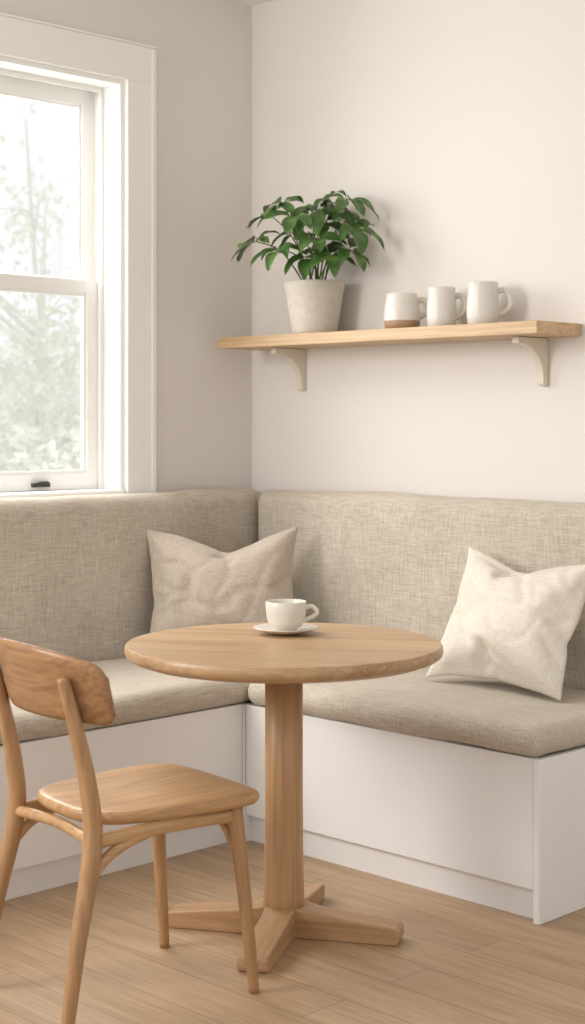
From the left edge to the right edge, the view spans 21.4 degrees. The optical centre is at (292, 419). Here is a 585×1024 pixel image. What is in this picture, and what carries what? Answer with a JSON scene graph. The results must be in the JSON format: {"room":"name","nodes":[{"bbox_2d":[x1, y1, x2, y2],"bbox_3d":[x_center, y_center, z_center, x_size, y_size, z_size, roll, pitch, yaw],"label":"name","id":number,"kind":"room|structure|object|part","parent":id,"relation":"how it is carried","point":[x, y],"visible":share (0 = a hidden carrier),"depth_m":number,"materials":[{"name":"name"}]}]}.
{"room":"dining room","nodes":[
{"label":"dining room","id":0,"kind":"room"},
{"bbox_2d":[0,0,251,491],"bbox_3d":[-1.290,-0.127,5.040,0.200,2.965,3.000,0,0,45],"label":"wall","id":1,"kind":"structure","parent":0,"point":[204,49],"depth_m":5.83,"materials":[{"name":"paint"}]},
{"bbox_2d":[0,56,123,491],"bbox_3d":[-1.090,-0.484,5.240,0.200,1.480,1.166,0,0,45],"label":"window","id":2,"kind":"structure","parent":1,"relation":"in","point":[113,87],"depth_m":5.60,"materials":[{"name":"white wood"}]},
{"bbox_2d":[0,91,80,279],"bbox_3d":[-1.136,-0.825,5.287,0.015,0.641,1.020,0,0,45],"label":"bead","id":3,"kind":"object","parent":2,"relation":"attached to","point":[12,95],"visible":0.88,"depth_m":5.64},
{"bbox_3d":[-0.878,0.225,5.441,0.036,0.022,0.070,0,0,45],"label":"sash latch","id":4,"kind":"part","parent":2,"relation":"part of","materials":[{"name":"black metal"}]},
{"bbox_2d":[0,287,85,474],"bbox_3d":[-1.108,-0.134,5.259,0.014,0.650,1.006,0,0,45],"label":"bead","id":5,"kind":"object","parent":2,"relation":"attached to","point":[83,295],"visible":1,"depth_m":5.60},
{"bbox_3d":[-1.137,-0.832,5.288,0.035,0.746,1.130,0,0,45],"label":"upper sash","id":6,"kind":"part","parent":2,"relation":"part of","materials":[{"name":"clear glass"}]},
{"bbox_3d":[-1.109,-0.128,5.260,0.034,0.753,1.130,0,0,45],"label":"lower sash","id":7,"kind":"part","parent":2,"relation":"part of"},
{"bbox_2d":[0,69,103,488],"bbox_3d":[-1.091,-0.478,5.242,0.015,1.456,1.130,0,0,45],"label":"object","id":8,"kind":"object","parent":2,"relation":"attached to","point":[100,91],"visible":1,"depth_m":5.63,"materials":[{"name":"white wood"}]},
{"bbox_2d":[0,488,124,497],"bbox_3d":[-1.079,0.268,5.230,0.230,0.036,1.130,0,0,45],"label":"sill","id":9,"kind":"structure","parent":1,"relation":"attached to","point":[72,491],"depth_m":5.37,"materials":[{"name":"white wood"}]},
{"bbox_2d":[0,12,156,491],"bbox_3d":[-1.011,-0.529,5.162,0.022,1.650,1.426,0,0,45],"label":"trim","id":10,"kind":"structure","parent":1,"relation":"attached to","point":[19,39],"depth_m":5.58,"materials":[{"name":"white wood"}]},
{"bbox_2d":[229,0,272,5],"bbox_3d":[-0.088,-1.659,2.424,5.600,0.100,5.400,0,0,45],"label":"ceiling","id":11,"kind":"structure","parent":0,"point":[245,2],"depth_m":5.96,"materials":[{"name":"paint"}]},
{"bbox_2d":[0,840,584,1023],"bbox_3d":[-0.158,1.406,2.353,5.600,0.100,5.600,0,0,45],"label":"floor","id":12,"kind":"structure","parent":0,"point":[455,960],"depth_m":3.89,"materials":[{"name":"brown wood"}]},
{"bbox_2d":[0,638,259,1023],"bbox_3d":[-0.398,0.931,3.688,0.577,0.855,0.479,0,0,-37],"label":"dining chair","id":13,"kind":"object","parent":12,"relation":"on","point":[41,681],"visible":1,"depth_m":3.57,"materials":[{"name":"brown wood"}]},
{"bbox_3d":[-0.695,0.960,3.702,0.117,0.796,0.063,0,0,-37],"label":"leg","id":14,"kind":"part","parent":13,"relation":"part of","materials":[{"name":"brown wood"}]},
{"bbox_3d":[-0.507,0.931,3.830,0.397,0.041,0.028,0,0,-35],"label":"rail","id":15,"kind":"part","parent":13,"relation":"part of","materials":[{"name":"brown wood"}]},
{"bbox_3d":[-0.466,0.960,3.398,0.117,0.796,0.063,0,0,-37],"label":"leg","id":16,"kind":"part","parent":13,"relation":"part of","materials":[{"name":"brown wood"}]},
{"bbox_3d":[-0.356,0.902,3.720,0.472,0.045,0.430,0,0,-37],"label":"seat","id":17,"kind":"part","parent":13,"relation":"part of","materials":[{"name":"brown wood"}]},
{"bbox_3d":[-0.341,1.133,3.962,0.040,0.450,0.079,0,0,11],"label":"leg","id":18,"kind":"part","parent":13,"relation":"part of","materials":[{"name":"brown wood"}]},
{"bbox_3d":[-0.292,0.931,3.544,0.397,0.041,0.028,0,0,-39],"label":"rail","id":19,"kind":"part","parent":13,"relation":"part of","materials":[{"name":"brown wood"}]},
{"bbox_3d":[-0.118,1.133,3.667,0.079,0.450,0.040,0,0,5],"label":"leg","id":20,"kind":"part","parent":13,"relation":"part of","materials":[{"name":"brown wood"}]},
{"bbox_2d":[124,622,442,973],"bbox_3d":[-0.023,0.972,4.100,0.840,0.768,0.840,0,0,14],"label":"round dining table","id":21,"kind":"object","parent":12,"relation":"on","point":[289,908],"visible":0.98,"depth_m":4.05,"materials":[{"name":"brown wood"}]},
{"bbox_2d":[253,599,318,634],"bbox_3d":[-0.017,0.543,4.266,0.182,0.089,0.180,0,0,9],"label":"coffee cup","id":22,"kind":"object","parent":21,"relation":"on","point":[284,616],"visible":1,"depth_m":4.23,"materials":[{"name":"ceramic"}]},
{"bbox_3d":[0.050,0.531,4.256,0.047,0.053,0.011,0,0,9],"label":"handle","id":23,"kind":"part","parent":22,"relation":"part of","materials":[{"name":"ceramic"}]},
{"bbox_2d":[0,489,584,924],"bbox_3d":[-0.507,0.803,4.322,1.914,1.105,2.900,0,0,45],"label":"bench","id":24,"kind":"object","parent":12,"relation":"on","point":[471,789],"visible":0.56,"depth_m":4.79,"materials":[{"name":"fabric"}]},
{"bbox_2d":[0,659,252,745],"bbox_3d":[-0.922,0.869,4.637,2.755,0.114,0.635,0,0,-45],"label":"seat cushion","id":25,"kind":"object","parent":24,"relation":"on","point":[144,700],"depth_m":4.76,"materials":[{"name":"fabric"}]},
{"bbox_3d":[-1.142,0.571,4.943,2.879,0.640,0.138,0,0,-45],"label":"backrest long","id":26,"kind":"part","parent":24,"relation":"part of","materials":[{"name":"fabric"}]},
{"bbox_2d":[146,526,298,632],"bbox_3d":[-0.245,0.600,5.434,0.559,0.447,0.238,0,0,2],"label":"throw pillow","id":27,"kind":"object","parent":24,"relation":"on","point":[194,583],"visible":0.66,"depth_m":5.37,"materials":[{"name":"beige fabric"}]},
{"bbox_3d":[-0.156,1.135,5.001,0.039,0.443,0.033,0,0,45],"label":"corner post","id":28,"kind":"part","parent":24,"relation":"part of","materials":[{"name":"white paint"}]},
{"bbox_2d":[248,667,584,755],"bbox_3d":[0.469,0.870,4.771,1.167,0.110,0.638,0,0,45],"label":"seat cushion","id":29,"kind":"object","parent":24,"relation":"on","point":[454,715],"depth_m":4.51,"materials":[{"name":"fabric"}]},
{"bbox_3d":[0.514,0.570,5.254,1.770,0.635,0.136,0,0,45],"label":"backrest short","id":30,"kind":"part","parent":24,"relation":"part of","materials":[{"name":"fabric"}]},
{"bbox_2d":[426,547,584,700],"bbox_3d":[0.665,0.612,4.732,0.263,0.409,0.501,0,0,-45],"label":"throw pillow","id":31,"kind":"object","parent":24,"relation":"on","point":[505,624],"visible":0.97,"depth_m":4.63,"materials":[{"name":"beige fabric"}]},
{"bbox_3d":[0.916,1.135,4.425,0.020,0.443,0.742,0,0,45],"label":"panel","id":32,"kind":"part","parent":24,"relation":"part of","materials":[{"name":"white wood"}]},
{"bbox_2d":[252,0,584,502],"bbox_3d":[1.680,-0.127,4.333,5.400,2.965,0.200,0,0,45],"label":"wall","id":33,"kind":"structure","parent":0,"point":[461,123],"depth_m":5.40,"materials":[{"name":"paint"}]},
{"bbox_2d":[218,320,580,390],"bbox_3d":[0.322,-0.209,5.380,1.461,0.198,0.239,0,0,45],"label":"wall shelf","id":34,"kind":"object","parent":33,"relation":"attached to","point":[533,335],"visible":1,"depth_m":5.19,"materials":[{"name":"brown wood"}]},
{"bbox_2d":[231,190,384,333],"bbox_3d":[0.053,-0.564,5.540,0.547,0.510,0.372,0,0,2],"label":"potted plant","id":35,"kind":"object","parent":34,"relation":"on","point":[314,305],"visible":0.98,"depth_m":5.50,"materials":[{"name":"green plant"}]},
{"bbox_3d":[0.080,-0.405,5.615,0.220,0.191,0.220,0,0,45],"label":"pot","id":36,"kind":"part","parent":35,"relation":"part of","materials":[{"name":"white ceramic"}]},
{"bbox_2d":[384,293,426,328],"bbox_3d":[0.384,-0.371,5.317,0.145,0.124,0.126,0,0,-31],"label":"coffee mug","id":37,"kind":"object","parent":34,"relation":"on","point":[401,310],"visible":0.79,"depth_m":5.26,"materials":[{"name":"white ceramic"}]},
{"bbox_3d":[0.451,-0.383,5.305,0.050,0.078,0.017,0,0,6],"label":"handle","id":38,"kind":"part","parent":37,"relation":"part of","materials":[{"name":"white ceramic"}]},
{"bbox_2d":[427,286,466,325],"bbox_3d":[0.513,-0.377,5.208,0.127,0.136,0.100,0,0,-28],"label":"coffee mug","id":39,"kind":"object","parent":34,"relation":"on","point":[441,302],"visible":0.84,"depth_m":5.16,"materials":[{"name":"ceramic"}]},
{"bbox_3d":[0.566,-0.381,5.198,0.048,0.095,0.017,0,0,3],"label":"handle","id":40,"kind":"part","parent":39,"relation":"part of","materials":[{"name":"ceramic"}]},
{"bbox_2d":[467,281,513,323],"bbox_3d":[0.640,-0.380,5.085,0.141,0.142,0.106,0,0,-24],"label":"coffee mug","id":41,"kind":"object","parent":34,"relation":"on","point":[482,297],"visible":0.82,"depth_m":5.04,"materials":[{"name":"ceramic"}]},
{"bbox_3d":[0.695,-0.385,5.071,0.056,0.102,0.017,0,0,6],"label":"handle","id":42,"kind":"part","parent":41,"relation":"part of","materials":[{"name":"ceramic"}]},
{"label":"outside","id":43,"kind":"structure","parent":0,"visible":0},
{"bbox_3d":[-10.853,1.906,23.796,39.750,0.100,70.000,0,0,45],"label":"lawn","id":44,"kind":"structure","parent":43,"visible":0},
{"bbox_2d":[0,103,80,469],"bbox_3d":[-2.318,-0.413,14.256,2.534,4.518,2.891,0,0,45],"label":"tree","id":45,"kind":"object","parent":44,"relation":"on","point":[41,403],"visible":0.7,"depth_m":13.63,"materials":[{"name":"green plant"}]},
{"bbox_2d":[0,411,80,471],"bbox_3d":[-1.590,0.883,9.681,1.446,1.926,1.280,0,0,45],"label":"shrub","id":46,"kind":"object","parent":44,"relation":"on","point":[19,441],"visible":0.11,"depth_m":9.31,"materials":[{"name":"green plant"}]},
{"bbox_2d":[0,293,80,446],"bbox_3d":[-3.332,-0.015,22.470,4.985,3.721,4.905,0,0,-36],"label":"tree","id":47,"kind":"object","parent":44,"relation":"on","point":[65,363],"visible":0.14,"depth_m":21.69,"materials":[{"name":"green plant"}]},
{"bbox_2d":[0,373,80,468],"bbox_3d":[-2.814,0.596,18.336,2.169,2.500,1.988,0,0,2],"label":"shrub","id":48,"kind":"object","parent":44,"relation":"on","point":[66,448],"visible":0.09,"depth_m":18.32,"materials":[{"name":"green plant"}]}
]}

